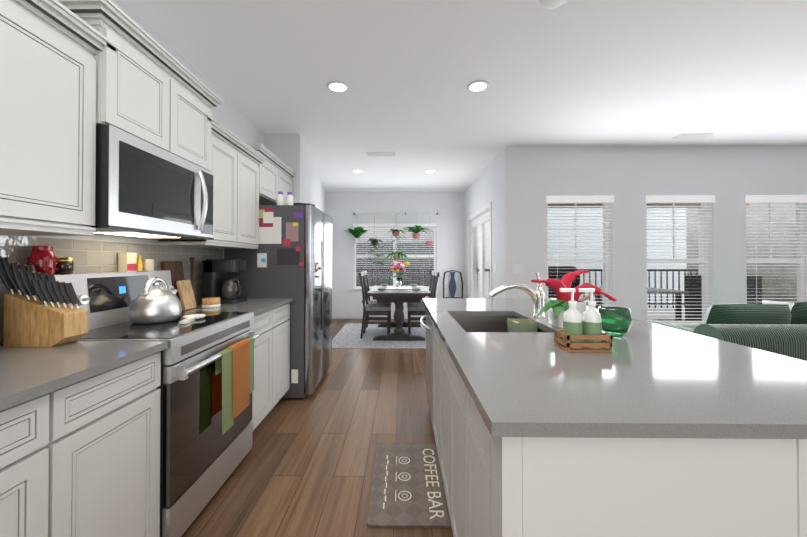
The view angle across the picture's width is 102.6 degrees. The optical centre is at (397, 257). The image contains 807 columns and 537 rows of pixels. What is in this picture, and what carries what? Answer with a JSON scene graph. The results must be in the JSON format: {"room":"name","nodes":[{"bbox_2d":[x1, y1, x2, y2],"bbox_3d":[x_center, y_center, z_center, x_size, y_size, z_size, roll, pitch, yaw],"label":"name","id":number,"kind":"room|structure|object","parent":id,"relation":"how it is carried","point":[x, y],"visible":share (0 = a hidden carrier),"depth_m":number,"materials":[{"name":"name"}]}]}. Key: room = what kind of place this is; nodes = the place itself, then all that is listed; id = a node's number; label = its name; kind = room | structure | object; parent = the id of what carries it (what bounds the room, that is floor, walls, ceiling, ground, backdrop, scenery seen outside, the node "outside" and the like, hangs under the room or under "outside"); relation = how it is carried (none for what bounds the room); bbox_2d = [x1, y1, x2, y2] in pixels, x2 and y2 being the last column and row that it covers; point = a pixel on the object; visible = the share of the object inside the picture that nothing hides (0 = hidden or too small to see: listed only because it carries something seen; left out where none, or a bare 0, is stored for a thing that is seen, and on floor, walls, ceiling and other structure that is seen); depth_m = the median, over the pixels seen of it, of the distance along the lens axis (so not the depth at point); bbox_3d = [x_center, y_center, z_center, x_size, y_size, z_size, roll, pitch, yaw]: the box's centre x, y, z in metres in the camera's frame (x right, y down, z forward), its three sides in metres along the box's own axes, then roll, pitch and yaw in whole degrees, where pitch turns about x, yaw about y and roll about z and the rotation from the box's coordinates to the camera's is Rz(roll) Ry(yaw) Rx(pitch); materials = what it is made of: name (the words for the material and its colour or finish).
{"room":"kitchen and dining room","nodes":[
{"label":"kitchen and dining room","id":0,"kind":"room"},
{"bbox_2d":[0,0,264,258],"bbox_3d":[-1.695,-0.117,0.574,0.200,2.740,6.620,0,-1,1],"label":"wall","id":1,"kind":"structure","parent":0,"point":[231,117],"depth_m":2.67,"materials":[{"name":"white paint"}]},
{"bbox_2d":[0,0,99,231],"bbox_3d":[-1.420,-0.491,1.104,0.329,0.727,0.494,0,-1,1],"label":"upper cabinet","id":2,"kind":"object","parent":1,"relation":"attached to","point":[73,73],"depth_m":1.16,"materials":[{"name":"white paint"}]},
{"bbox_2d":[0,235,222,343],"bbox_3d":[-1.588,0.121,0.724,0.008,0.436,4.328,0,-1,1],"label":"backsplash","id":3,"kind":"structure","parent":1,"relation":"attached to","point":[88,256],"depth_m":1.71,"materials":[{"name":"tile"}]},
{"bbox_2d":[56,16,183,156],"bbox_3d":[-1.399,-0.779,1.575,0.359,0.432,0.437,0,-1,1],"label":"upper cabinet","id":4,"kind":"object","parent":1,"relation":"attached to","point":[142,97],"depth_m":1.51,"materials":[{"name":"white paint"}]},
{"bbox_2d":[91,124,213,239],"bbox_3d":[-1.360,-0.338,1.732,0.435,0.437,0.752,0,-1,1],"label":"microwave","id":5,"kind":"object","parent":4,"relation":"attached to","point":[145,189],"visible":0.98,"depth_m":1.57,"materials":[{"name":"silver metal"}]},
{"bbox_2d":[180,80,215,175],"bbox_3d":[-1.395,-0.776,1.898,0.359,0.432,0.437,0,-1,1],"label":"upper cabinet","id":6,"kind":"object","parent":1,"relation":"attached to","point":[199,126],"depth_m":1.98,"materials":[{"name":"white paint"}]},
{"bbox_2d":[158,132,243,243],"bbox_3d":[-1.404,-0.480,2.340,0.329,0.727,0.445,0,-1,1],"label":"upper cabinet","id":7,"kind":"object","parent":1,"relation":"attached to","point":[229,178],"depth_m":2.37,"materials":[{"name":"white paint"}]},
{"bbox_2d":[208,152,259,247],"bbox_3d":[-1.400,-0.477,2.670,0.329,0.727,0.444,0,-1,1],"label":"upper cabinet","id":8,"kind":"object","parent":1,"relation":"attached to","point":[251,165],"depth_m":2.73,"materials":[{"name":"white paint"}]},
{"bbox_2d":[248,152,283,203],"bbox_3d":[-1.394,-0.755,3.145,0.329,0.362,0.493,0,-1,1],"label":"upper cabinet","id":9,"kind":"object","parent":1,"relation":"attached to","point":[271,174],"depth_m":3.15,"materials":[{"name":"white paint"}]},
{"bbox_2d":[260,172,293,204],"bbox_3d":[-1.389,-0.751,3.524,0.329,0.362,0.493,0,-1,1],"label":"upper cabinet","id":10,"kind":"object","parent":1,"relation":"attached to","point":[287,175],"depth_m":3.59,"materials":[{"name":"white paint"}]},
{"bbox_2d":[265,134,302,202],"bbox_3d":[-1.346,-0.088,3.829,0.415,2.740,0.100,0,-1,1],"label":"wall","id":11,"kind":"structure","parent":0,"point":[286,149],"depth_m":3.79,"materials":[{"name":"white paint"}]},
{"bbox_2d":[302,139,324,212],"bbox_3d":[-1.448,-0.073,5.436,0.198,2.740,3.173,0,-1,-8],"label":"wall","id":12,"kind":"structure","parent":0,"point":[313,191],"depth_m":4.71,"materials":[{"name":"white paint"}]},
{"bbox_2d":[325,192,464,313],"bbox_3d":[-0.222,-0.059,7.050,3.650,2.740,0.150,0,-1,1],"label":"wall","id":13,"kind":"structure","parent":0,"point":[448,219],"depth_m":6.98,"materials":[{"name":"white paint"}]},
{"bbox_2d":[332,314,424,318],"bbox_3d":[-0.059,1.263,6.953,3.018,0.095,0.012,0,-1,1],"label":"baseboard","id":14,"kind":"structure","parent":13,"relation":"attached to","point":[347,316],"depth_m":6.95,"materials":[{"name":"white wood"}]},
{"bbox_2d":[350,212,437,214],"bbox_3d":[-0.029,-0.943,6.904,1.920,0.032,0.150,0,-1,1],"label":"curtain rod","id":15,"kind":"object","parent":13,"relation":"attached to","point":[405,213],"visible":1,"depth_m":6.84,"materials":[{"name":"silver metal"}]},
{"bbox_2d":[345,227,369,243],"bbox_3d":[-0.860,-0.609,6.831,0.612,0.653,0.305,0,-1,1],"label":"hanging plant","id":16,"kind":"object","parent":15,"relation":"hanging from","point":[357,232],"visible":1,"depth_m":6.78,"materials":[{"name":"green plant"}]},
{"bbox_2d":[363,214,386,267],"bbox_3d":[-0.480,-0.360,6.823,0.546,1.150,0.269,0,-1,1],"label":"hanging plant","id":17,"kind":"object","parent":15,"relation":"hanging from","point":[374,241],"visible":1,"depth_m":6.79,"materials":[{"name":"green plant"}]},
{"bbox_2d":[385,224,407,255],"bbox_3d":[-0.030,-0.479,6.818,0.546,0.913,0.269,0,-1,1],"label":"hanging plant","id":18,"kind":"object","parent":15,"relation":"hanging from","point":[395,232],"visible":0.98,"depth_m":6.78,"materials":[{"name":"green plant"}]},
{"bbox_2d":[382,250,412,264],"bbox_3d":[-0.011,-0.372,6.789,0.735,1.128,0.395,0,-1,1],"label":"hanging plant","id":19,"kind":"object","parent":15,"relation":"hanging from","point":[396,257],"visible":0.81,"depth_m":6.72,"materials":[{"name":"green plant"}]},
{"bbox_2d":[401,225,431,239],"bbox_3d":[0.378,-0.431,6.778,0.858,1.010,0.400,0,-1,1],"label":"hanging plant","id":20,"kind":"object","parent":15,"relation":"hanging from","point":[416,229],"visible":1,"depth_m":6.77,"materials":[{"name":"green plant"}]},
{"bbox_2d":[426,216,432,266],"bbox_3d":[0.680,-0.370,6.827,0.160,1.130,0.156,0,-1,1],"label":"hanging plant","id":21,"kind":"object","parent":15,"relation":"hanging from","point":[429,243],"visible":1,"depth_m":6.82,"materials":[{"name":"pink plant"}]},
{"bbox_2d":[351,226,438,293],"bbox_3d":[-0.048,0.015,7.012,1.900,1.507,0.170,0,-1,1],"label":"window","id":22,"kind":"structure","parent":13,"relation":"in","point":[394,274],"depth_m":7.04,"materials":[{"name":"white wood"}]},
{"bbox_2d":[354,224,435,288],"bbox_3d":[-0.048,-0.036,7.005,1.790,1.402,0.055,0,-1,1],"label":"window blinds","id":23,"kind":"object","parent":22,"relation":"attached to","point":[392,256],"visible":0.56,"depth_m":6.99,"materials":[{"name":"white plastic"}]},
{"bbox_2d":[181,318,684,536],"bbox_3d":[2.315,1.317,2.065,8.850,0.100,10.030,0,-1,1],"label":"floor","id":24,"kind":"structure","parent":0,"point":[305,467],"depth_m":2.11,"materials":[{"name":"brown wood"}]},
{"bbox_2d":[0,382,83,536],"bbox_3d":[-1.286,0.811,0.675,0.609,0.886,0.596,0,-1,1],"label":"base cabinet","id":25,"kind":"object","parent":24,"relation":"on","point":[79,438],"depth_m":0.89,"materials":[{"name":"white paint"}]},
{"bbox_2d":[80,350,161,536],"bbox_3d":[-1.281,0.815,1.097,0.609,0.886,0.479,0,-1,1],"label":"base cabinet","id":26,"kind":"object","parent":24,"relation":"on","point":[120,436],"depth_m":1.15,"materials":[{"name":"white paint"}]},
{"bbox_2d":[0,341,167,413],"bbox_3d":[-1.284,0.347,-0.052,0.632,0.030,2.787,0,-1,1],"label":"countertop","id":27,"kind":"structure","parent":26,"relation":"on","point":[26,373],"depth_m":1.06,"materials":[{"name":"grey stone"}]},
{"bbox_2d":[0,256,87,346],"bbox_3d":[-1.419,0.168,1.288,0.276,0.351,0.108,0,-1,1],"label":"knife block","id":28,"kind":"object","parent":27,"relation":"on","point":[40,310],"visible":1,"depth_m":1.25,"materials":[{"name":"brown wood"}]},
{"bbox_2d":[54,270,258,536],"bbox_3d":[-1.228,0.671,1.721,0.681,1.185,0.752,0,-1,1],"label":"range","id":29,"kind":"object","parent":24,"relation":"on","point":[201,457],"visible":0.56,"depth_m":1.55,"materials":[{"name":"silver metal"}]},
{"bbox_2d":[27,246,57,273],"bbox_3d":[-1.531,0.011,1.396,0.092,0.126,0.089,0,-1,1],"label":"jar","id":30,"kind":"object","parent":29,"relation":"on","point":[42,259],"visible":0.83,"depth_m":1.37,"materials":[{"name":"red glass"}]},
{"bbox_2d":[55,257,73,273],"bbox_3d":[-1.533,0.037,1.485,0.066,0.077,0.066,0,-1,1],"label":"jam jar","id":31,"kind":"object","parent":29,"relation":"on","point":[64,265],"visible":0.79,"depth_m":1.47,"materials":[{"name":"brown glass"}]},
{"bbox_2d":[118,253,136,271],"bbox_3d":[-1.534,0.024,1.838,0.050,0.108,0.065,0,-1,1],"label":"box","id":32,"kind":"object","parent":29,"relation":"on","point":[127,262],"visible":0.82,"depth_m":1.81,"materials":[{"name":"beige cardboard"}]},
{"bbox_2d":[137,256,142,270],"bbox_3d":[-1.528,0.033,1.915,0.034,0.092,0.034,0,-1,1],"label":"oil bottle","id":33,"kind":"object","parent":29,"relation":"on","point":[139,264],"visible":0.96,"depth_m":1.91,"materials":[{"name":"yellow"}]},
{"bbox_2d":[143,259,153,270],"bbox_3d":[-1.527,0.044,1.985,0.052,0.072,0.051,0,-1,1],"label":"can","id":34,"kind":"object","parent":29,"relation":"on","point":[148,264],"visible":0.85,"depth_m":1.97,"materials":[{"name":"beige metal"}]},
{"bbox_2d":[128,277,181,323],"bbox_3d":[-1.310,0.223,1.777,0.236,0.238,0.278,0,-1,1],"label":"kettle","id":35,"kind":"object","parent":29,"relation":"on","point":[151,306],"visible":1,"depth_m":1.68,"materials":[{"name":"silver metal"}]},
{"bbox_2d":[179,314,205,323],"bbox_3d":[-1.142,0.333,1.768,0.116,0.016,0.222,0,-1,1],"label":"spoon rest","id":36,"kind":"object","parent":29,"relation":"on","point":[189,318],"visible":1,"depth_m":1.77,"materials":[{"name":"white ceramic"}]},
{"bbox_2d":[215,336,253,434],"bbox_3d":[-0.897,0.686,1.808,0.047,0.421,0.355,0,-1,1],"label":"hanging towels","id":37,"kind":"object","parent":29,"relation":"hanging from","point":[234,365],"visible":1,"depth_m":1.76,"materials":[{"name":"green fabric"}]},
{"bbox_2d":[152,306,279,429],"bbox_3d":[-1.265,0.826,2.326,0.609,0.886,0.444,0,-1,1],"label":"base cabinet","id":38,"kind":"object","parent":24,"relation":"on","point":[266,392],"depth_m":2.38,"materials":[{"name":"white paint"}]},
{"bbox_2d":[182,298,291,317],"bbox_3d":[-1.251,0.370,2.494,0.632,0.030,0.775,0,-1,1],"label":"countertop","id":39,"kind":"structure","parent":38,"relation":"on","point":[256,305],"depth_m":2.35,"materials":[{"name":"grey stone"}]},
{"bbox_2d":[160,261,184,304],"bbox_3d":[-1.521,0.187,2.212,0.076,0.330,0.175,0,-1,1],"label":"board","id":40,"kind":"object","parent":39,"relation":"on","point":[175,268],"visible":0.48,"depth_m":2.21,"materials":[{"name":"brown wood"}]},
{"bbox_2d":[176,280,196,309],"bbox_3d":[-1.444,0.253,2.217,0.066,0.198,0.120,0,-1,1],"label":"board","id":41,"kind":"object","parent":39,"relation":"on","point":[186,294],"visible":0.96,"depth_m":2.20,"materials":[{"name":"brown wood"}]},
{"bbox_2d":[189,257,199,305],"bbox_3d":[-1.502,0.173,2.364,0.100,0.360,0.098,0,-1,1],"label":"paper towel holder","id":42,"kind":"object","parent":39,"relation":"on","point":[191,259],"visible":0.54,"depth_m":2.36,"materials":[{"name":"brown wood"}]},
{"bbox_2d":[202,297,220,307],"bbox_3d":[-1.337,0.321,2.325,0.120,0.064,0.120,0,-1,1],"label":"candle","id":43,"kind":"object","parent":39,"relation":"on","point":[210,302],"visible":1,"depth_m":2.28,"materials":[{"name":"white wax"}]},
{"bbox_2d":[202,259,246,303],"bbox_3d":[-1.364,0.183,2.587,0.281,0.345,0.220,0,-1,1],"label":"coffee maker","id":44,"kind":"object","parent":39,"relation":"on","point":[217,281],"visible":0.92,"depth_m":2.50,"materials":[{"name":"black plastic"}]},
{"bbox_2d":[224,203,331,398],"bbox_3d":[-1.152,0.396,3.316,0.792,1.763,0.871,0,-1,1],"label":"fridge","id":45,"kind":"object","parent":24,"relation":"on","point":[290,256],"visible":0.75,"depth_m":2.89,"materials":[{"name":"grey metal"}]},
{"bbox_2d":[277,191,293,204],"bbox_3d":[-1.029,-0.540,2.969,0.147,0.130,0.066,0,-1,-13],"label":"bottle","id":46,"kind":"object","parent":45,"relation":"on","point":[289,199],"visible":0.75,"depth_m":2.95,"materials":[{"name":"white plastic"}]},
{"bbox_2d":[280,302,289,398],"bbox_3d":[-1.261,0.829,2.654,0.609,0.886,0.444,0,-1,1],"label":"base cabinet","id":47,"kind":"object","parent":24,"relation":"on","point":[284,310],"depth_m":2.75,"materials":[{"name":"white paint"}]},
{"bbox_2d":[332,323,425,348],"bbox_3d":[0.033,1.292,5.480,2.100,0.009,1.800,0,-1,1],"label":"area rug","id":48,"kind":"object","parent":24,"relation":"on","point":[348,335],"visible":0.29,"depth_m":5.08,"materials":[{"name":"grey fabric"}]},
{"bbox_2d":[359,272,390,338],"bbox_3d":[-0.359,0.759,5.329,0.500,1.048,0.420,0,-1,1],"label":"dining chair","id":49,"kind":"object","parent":48,"relation":"on","point":[376,308],"visible":0.96,"depth_m":5.13,"materials":[{"name":"grey wood"}]},
{"bbox_2d":[362,271,391,331],"bbox_3d":[-0.353,0.763,5.789,0.500,1.048,0.420,0,-1,1],"label":"dining chair","id":50,"kind":"object","parent":48,"relation":"on","point":[368,289],"visible":0.4,"depth_m":5.88,"materials":[{"name":"grey wood"}]},
{"bbox_2d":[367,286,430,340],"bbox_3d":[0.034,0.910,5.558,0.960,0.754,1.450,0,-1,1],"label":"dining table","id":51,"kind":"object","parent":48,"relation":"on","point":[398,298],"visible":0.98,"depth_m":5.00,"materials":[{"name":"grey wood"}]},
{"bbox_2d":[371,286,391,291],"bbox_3d":[-0.242,0.500,5.090,0.336,0.055,0.336,0,-1,-8],"label":"placemat","id":52,"kind":"object","parent":51,"relation":"on","point":[379,289],"depth_m":5.06,"materials":[{"name":"grey fabric"}]},
{"bbox_2d":[386,287,411,289],"bbox_3d":[0.034,0.526,5.587,0.440,0.012,0.400,0,-1,1],"label":"tray","id":53,"kind":"object","parent":51,"relation":"on","point":[396,288],"visible":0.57,"depth_m":5.47,"materials":[{"name":"grey"}]},
{"bbox_2d":[390,262,409,287],"bbox_3d":[0.043,0.291,5.588,0.346,0.457,0.325,0,-1,1],"label":"flower vase","id":54,"kind":"object","parent":53,"relation":"on","point":[398,266],"visible":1,"depth_m":5.55,"materials":[{"name":"clear glass"}]},
{"bbox_2d":[405,286,426,291],"bbox_3d":[0.298,0.500,5.083,0.336,0.055,0.336,0,-1,-8],"label":"placemat","id":55,"kind":"object","parent":51,"relation":"on","point":[414,289],"depth_m":5.06,"materials":[{"name":"grey fabric"}]},
{"bbox_2d":[407,271,435,317],"bbox_3d":[0.427,0.763,5.779,0.500,1.048,0.420,0,-1,1],"label":"dining chair","id":56,"kind":"object","parent":48,"relation":"on","point":[431,282],"visible":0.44,"depth_m":5.91,"materials":[{"name":"grey wood"}]},
{"bbox_2d":[407,272,438,334],"bbox_3d":[0.421,0.759,5.319,0.500,1.048,0.420,0,-1,1],"label":"dining chair","id":57,"kind":"object","parent":48,"relation":"on","point":[416,308],"visible":0.69,"depth_m":5.12,"materials":[{"name":"grey wood"}]},
{"bbox_2d":[367,443,451,527],"bbox_3d":[0.092,1.258,1.849,0.460,0.012,0.680,0,-1,1],"label":"rug","id":58,"kind":"object","parent":24,"relation":"on","point":[399,497],"visible":0.92,"depth_m":1.75,"materials":[{"name":"grey fabric"}]},
{"bbox_2d":[423,449,443,518],"bbox_3d":[0.197,1.252,1.832,0.073,0.001,0.580,0,-1,1],"label":"lettering","id":59,"kind":"object","parent":58,"relation":"on","point":[433,501],"visible":1,"depth_m":1.78,"materials":[{"name":"white carpet"}]},
{"bbox_2d":[443,270,462,297],"bbox_3d":[1.178,0.786,6.669,0.432,1.045,0.458,0,-1,1],"label":"chair","id":60,"kind":"object","parent":24,"relation":"on","point":[452,286],"visible":0.6,"depth_m":6.87,"materials":[{"name":"black metal"}]},
{"bbox_2d":[420,298,806,536],"bbox_3d":[0.757,0.821,1.757,1.179,0.886,2.180,0,-1,1],"label":"kitchen island","id":61,"kind":"object","parent":24,"relation":"on","point":[494,487],"depth_m":0.68,"materials":[{"name":"white paint"}]},
{"bbox_2d":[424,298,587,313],"bbox_3d":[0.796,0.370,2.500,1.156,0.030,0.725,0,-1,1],"label":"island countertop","id":62,"kind":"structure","parent":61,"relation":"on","point":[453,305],"depth_m":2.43,"materials":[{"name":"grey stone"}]},
{"bbox_2d":[452,314,543,329],"bbox_3d":[0.547,0.470,1.820,0.464,0.207,0.664,0,-1,1],"label":"sink","id":63,"kind":"object","parent":62,"relation":"in","point":[469,321],"depth_m":2.15,"materials":[{"name":"grey metal"}]},
{"bbox_2d":[507,319,536,331],"bbox_3d":[0.701,0.388,1.819,0.120,0.070,0.130,0,-1,1],"label":"tray","id":64,"kind":"object","parent":63,"relation":"in","point":[521,325],"visible":0.92,"depth_m":1.75,"materials":[{"name":"green"}]},
{"bbox_2d":[428,310,691,333],"bbox_3d":[0.788,0.364,1.817,1.156,0.030,0.640,0,-1,1],"label":"island countertop","id":65,"kind":"structure","parent":61,"relation":"on","point":[444,321],"depth_m":1.74,"materials":[{"name":"grey stone"}]},
{"bbox_2d":[488,272,544,317],"bbox_3d":[0.702,0.217,1.900,0.330,0.264,0.068,0,-1,1],"label":"faucet","id":66,"kind":"object","parent":65,"relation":"on","point":[537,296],"visible":0.98,"depth_m":1.88,"materials":[{"name":"silver metal"}]},
{"bbox_2d":[531,270,616,327],"bbox_3d":[0.884,0.206,1.662,0.407,0.282,0.233,0,-1,1],"label":"potted plant","id":67,"kind":"object","parent":65,"relation":"on","point":[557,308],"visible":0.81,"depth_m":1.62,"materials":[{"name":"red plant"}]},
{"bbox_2d":[440,330,806,441],"bbox_3d":[0.778,0.357,1.078,1.156,0.030,0.839,0,-1,1],"label":"island countertop","id":68,"kind":"structure","parent":61,"relation":"on","point":[658,385],"depth_m":0.85,"materials":[{"name":"grey stone"}]},
{"bbox_2d":[555,288,611,352],"bbox_3d":[0.698,0.229,1.220,0.161,0.227,0.100,0,-1,1],"label":"soap caddy","id":69,"kind":"object","parent":68,"relation":"on","point":[580,333],"visible":1,"depth_m":1.19,"materials":[{"name":"brown wood"}]},
{"bbox_2d":[598,306,631,335],"bbox_3d":[0.972,0.285,1.446,0.130,0.120,0.128,0,-1,1],"label":"glass bowl","id":70,"kind":"object","parent":68,"relation":"on","point":[616,321],"visible":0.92,"depth_m":1.40,"materials":[{"name":"green glass"}]},
{"bbox_2d":[644,319,806,360],"bbox_3d":[3.918,0.926,3.123,2.510,0.700,0.980,0,-1,1],"label":"sofa","id":71,"kind":"object","parent":24,"relation":"on","point":[789,340],"visible":0.19,"depth_m":2.67,"materials":[{"name":"green fabric"}]},
{"bbox_2d":[703,303,791,323],"bbox_3d":[3.404,0.621,3.152,0.799,0.359,0.302,0,-1,1],"label":"sofa pillow","id":72,"kind":"object","parent":71,"relation":"on","point":[743,313],"visible":0.52,"depth_m":3.04,"materials":[{"name":"green fabric"}]},
{"bbox_2d":[789,302,806,323],"bbox_3d":[4.264,0.611,3.151,0.839,0.380,0.311,0,-1,1],"label":"sofa pillow","id":73,"kind":"object","parent":71,"relation":"on","point":[798,310],"visible":0.42,"depth_m":3.12,"materials":[{"name":"green fabric"}]},
{"bbox_2d":[122,0,806,191],"bbox_3d":[2.315,-1.523,2.091,8.850,0.100,10.030,0,-1,1],"label":"ceiling","id":74,"kind":"structure","parent":0,"point":[588,73],"depth_m":2.58,"materials":[{"name":"white paint"}]},
{"bbox_2d":[327,81,348,92],"bbox_3d":[-0.509,-1.463,2.771,0.183,0.008,0.183,0,-1,-5],"label":"recessed light","id":75,"kind":"object","parent":74,"relation":"in","point":[334,86],"depth_m":2.76,"materials":[{"name":"white"}]},
{"bbox_2d":[352,169,362,172],"bbox_3d":[-0.659,-1.440,5.373,0.183,0.008,0.183,0,-1,-8],"label":"recessed light","id":76,"kind":"object","parent":74,"relation":"in","point":[355,171],"depth_m":5.38,"materials":[{"name":"white"}]},
{"bbox_2d":[366,152,395,156],"bbox_3d":[-0.224,-1.445,4.517,0.420,0.011,0.160,0,-1,1],"label":"ceiling vent","id":77,"kind":"object","parent":74,"relation":"in","point":[368,154],"depth_m":4.50,"materials":[{"name":"white metal"}]},
{"bbox_2d":[467,80,488,92],"bbox_3d":[0.692,-1.463,2.763,0.183,0.008,0.183,0,-1,-8],"label":"recessed light","id":78,"kind":"object","parent":74,"relation":"in","point":[474,86],"depth_m":2.76,"materials":[{"name":"white glass"}]},
{"bbox_2d":[538,0,567,8],"bbox_3d":[0.886,-1.455,1.797,0.190,0.040,0.190,0,-1,1],"label":"smoke detector","id":79,"kind":"object","parent":74,"relation":"attached to","point":[550,4],"visible":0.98,"depth_m":1.82,"materials":[{"name":"white plastic"}]},
{"bbox_2d":[672,134,711,138],"bbox_3d":[3.522,-1.451,3.860,0.360,0.011,0.140,0,-1,1],"label":"ceiling vent","id":80,"kind":"object","parent":74,"relation":"in","point":[680,136],"depth_m":3.85,"materials":[{"name":"white metal"}]},
{"bbox_2d":[465,147,516,297],"bbox_3d":[1.509,-0.072,5.588,0.150,2.740,2.730,0,-1,1],"label":"wall","id":81,"kind":"structure","parent":0,"point":[495,182],"depth_m":4.40,"materials":[{"name":"white paint"}]},
{"bbox_2d":[467,202,491,297],"bbox_3d":[1.503,0.232,5.720,0.165,2.135,1.730,0,-1,1],"label":"door frame","id":82,"kind":"structure","parent":81,"relation":"attached to","point":[482,215],"depth_m":5.82,"materials":[{"name":"white wood"}]},
{"bbox_2d":[471,221,489,297],"bbox_3d":[1.465,0.214,5.721,0.027,1.630,1.330,0,-1,1],"label":"door blinds","id":83,"kind":"object","parent":81,"relation":"attached to","point":[476,246],"visible":0.71,"depth_m":5.58,"materials":[{"name":"white plastic"}]},
{"bbox_2d":[517,146,806,328],"bbox_3d":[4.168,-0.084,4.264,5.200,2.740,0.150,0,-1,1],"label":"wall","id":84,"kind":"structure","parent":0,"point":[629,178],"depth_m":4.21,"materials":[{"name":"white paint"}]},
{"bbox_2d":[514,264,522,273],"bbox_3d":[1.585,0.146,4.214,0.115,0.120,0.010,0,-1,1],"label":"switch plate","id":85,"kind":"object","parent":84,"relation":"attached to","point":[518,268],"depth_m":4.21,"materials":[{"name":"white plastic"}]},
{"bbox_2d":[547,203,608,305],"bbox_3d":[2.384,0.049,4.274,0.868,1.705,0.123,0,-1,1],"label":"window","id":86,"kind":"structure","parent":84,"relation":"in","point":[605,259],"depth_m":4.29,"materials":[{"name":"white"}]},
{"bbox_2d":[546,196,613,304],"bbox_3d":[2.383,0.035,4.232,0.872,1.686,0.067,0,-1,1],"label":"window blinds","id":87,"kind":"object","parent":86,"relation":"attached to","point":[574,199],"visible":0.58,"depth_m":4.23,"materials":[{"name":"white plastic"}]},
{"bbox_2d":[647,203,708,325],"bbox_3d":[3.677,0.049,4.258,0.878,1.705,0.123,0,-1,1],"label":"window","id":88,"kind":"structure","parent":84,"relation":"in","point":[703,260],"depth_m":4.27,"materials":[{"name":"white wood"}]},
{"bbox_2d":[646,195,714,325],"bbox_3d":[3.676,0.035,4.216,0.882,1.686,0.067,0,-1,1],"label":"window blinds","id":89,"kind":"object","parent":88,"relation":"attached to","point":[702,199],"visible":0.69,"depth_m":4.21,"materials":[{"name":"white plastic"}]},
{"bbox_2d":[746,203,804,301],"bbox_3d":[4.939,0.049,4.242,0.852,1.705,0.123,0,-1,1],"label":"window","id":90,"kind":"structure","parent":84,"relation":"in","point":[799,260],"depth_m":4.25,"materials":[{"name":"white"}]},
{"bbox_2d":[745,195,806,301],"bbox_3d":[4.939,0.035,4.200,0.856,1.686,0.067,0,-1,1],"label":"window blinds","id":91,"kind":"object","parent":90,"relation":"attached to","point":[800,199],"visible":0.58,"depth_m":4.20,"materials":[{"name":"white plastic"}]},
{"label":"outside","id":92,"kind":"structure","parent":0,"visible":0},
{"bbox_2d":[356,203,796,302],"bbox_3d":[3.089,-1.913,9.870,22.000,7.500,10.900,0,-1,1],"label":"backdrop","id":93,"kind":"structure","parent":92,"point":[783,284],"depth_m":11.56,"materials":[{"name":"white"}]},
{"bbox_2d":[478,291,791,317],"bbox_3d":[3.092,1.429,10.070,18.000,0.100,11.440,0,-1,1],"label":"ground","id":94,"kind":"structure","parent":92,"point":[661,314],"depth_m":8.72,"materials":[{"name":"grey"}]},
{"bbox_2d":[356,208,686,299],"bbox_3d":[2.373,-0.219,12.564,14.500,3.240,3.500,0,-1,1],"label":"neighbouring house","id":95,"kind":"structure","parent":94,"relation":"on","point":[552,247],"depth_m":10.77,"materials":[{"name":"grey"}]},
{"bbox_2d":[356,269,698,307],"bbox_3d":[2.670,0.837,8.813,11.212,1.060,0.045,0,-1,1],"label":"fence","id":96,"kind":"object","parent":94,"relation":"on","point":[595,270],"visible":0.15,"depth_m":8.76,"materials":[{"name":"black metal"}]},
{"bbox_2d":[548,266,579,298],"bbox_3d":[2.536,0.744,5.703,1.000,1.190,0.700,0,-1,1],"label":"outdoor grill","id":97,"kind":"object","parent":94,"relation":"on","point":[552,271],"visible":0.17,"depth_m":5.40,"materials":[{"name":"black metal"}]},
{"bbox_2d":[548,203,749,274],"bbox_3d":[4.572,-0.002,6.163,5.940,2.690,3.640,0,-1,1],"label":"roof","id":98,"kind":"structure","parent":94,"relation":"on","point":[659,204],"depth_m":6.97,"materials":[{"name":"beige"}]},
{"bbox_2d":[589,276,761,320],"bbox_3d":[4.638,0.821,5.875,2.400,1.040,1.400,0,-1,1],"label":"patio table","id":99,"kind":"object","parent":94,"relation":"on","point":[693,286],"visible":0.21,"depth_m":5.58,"materials":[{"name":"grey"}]}
]}

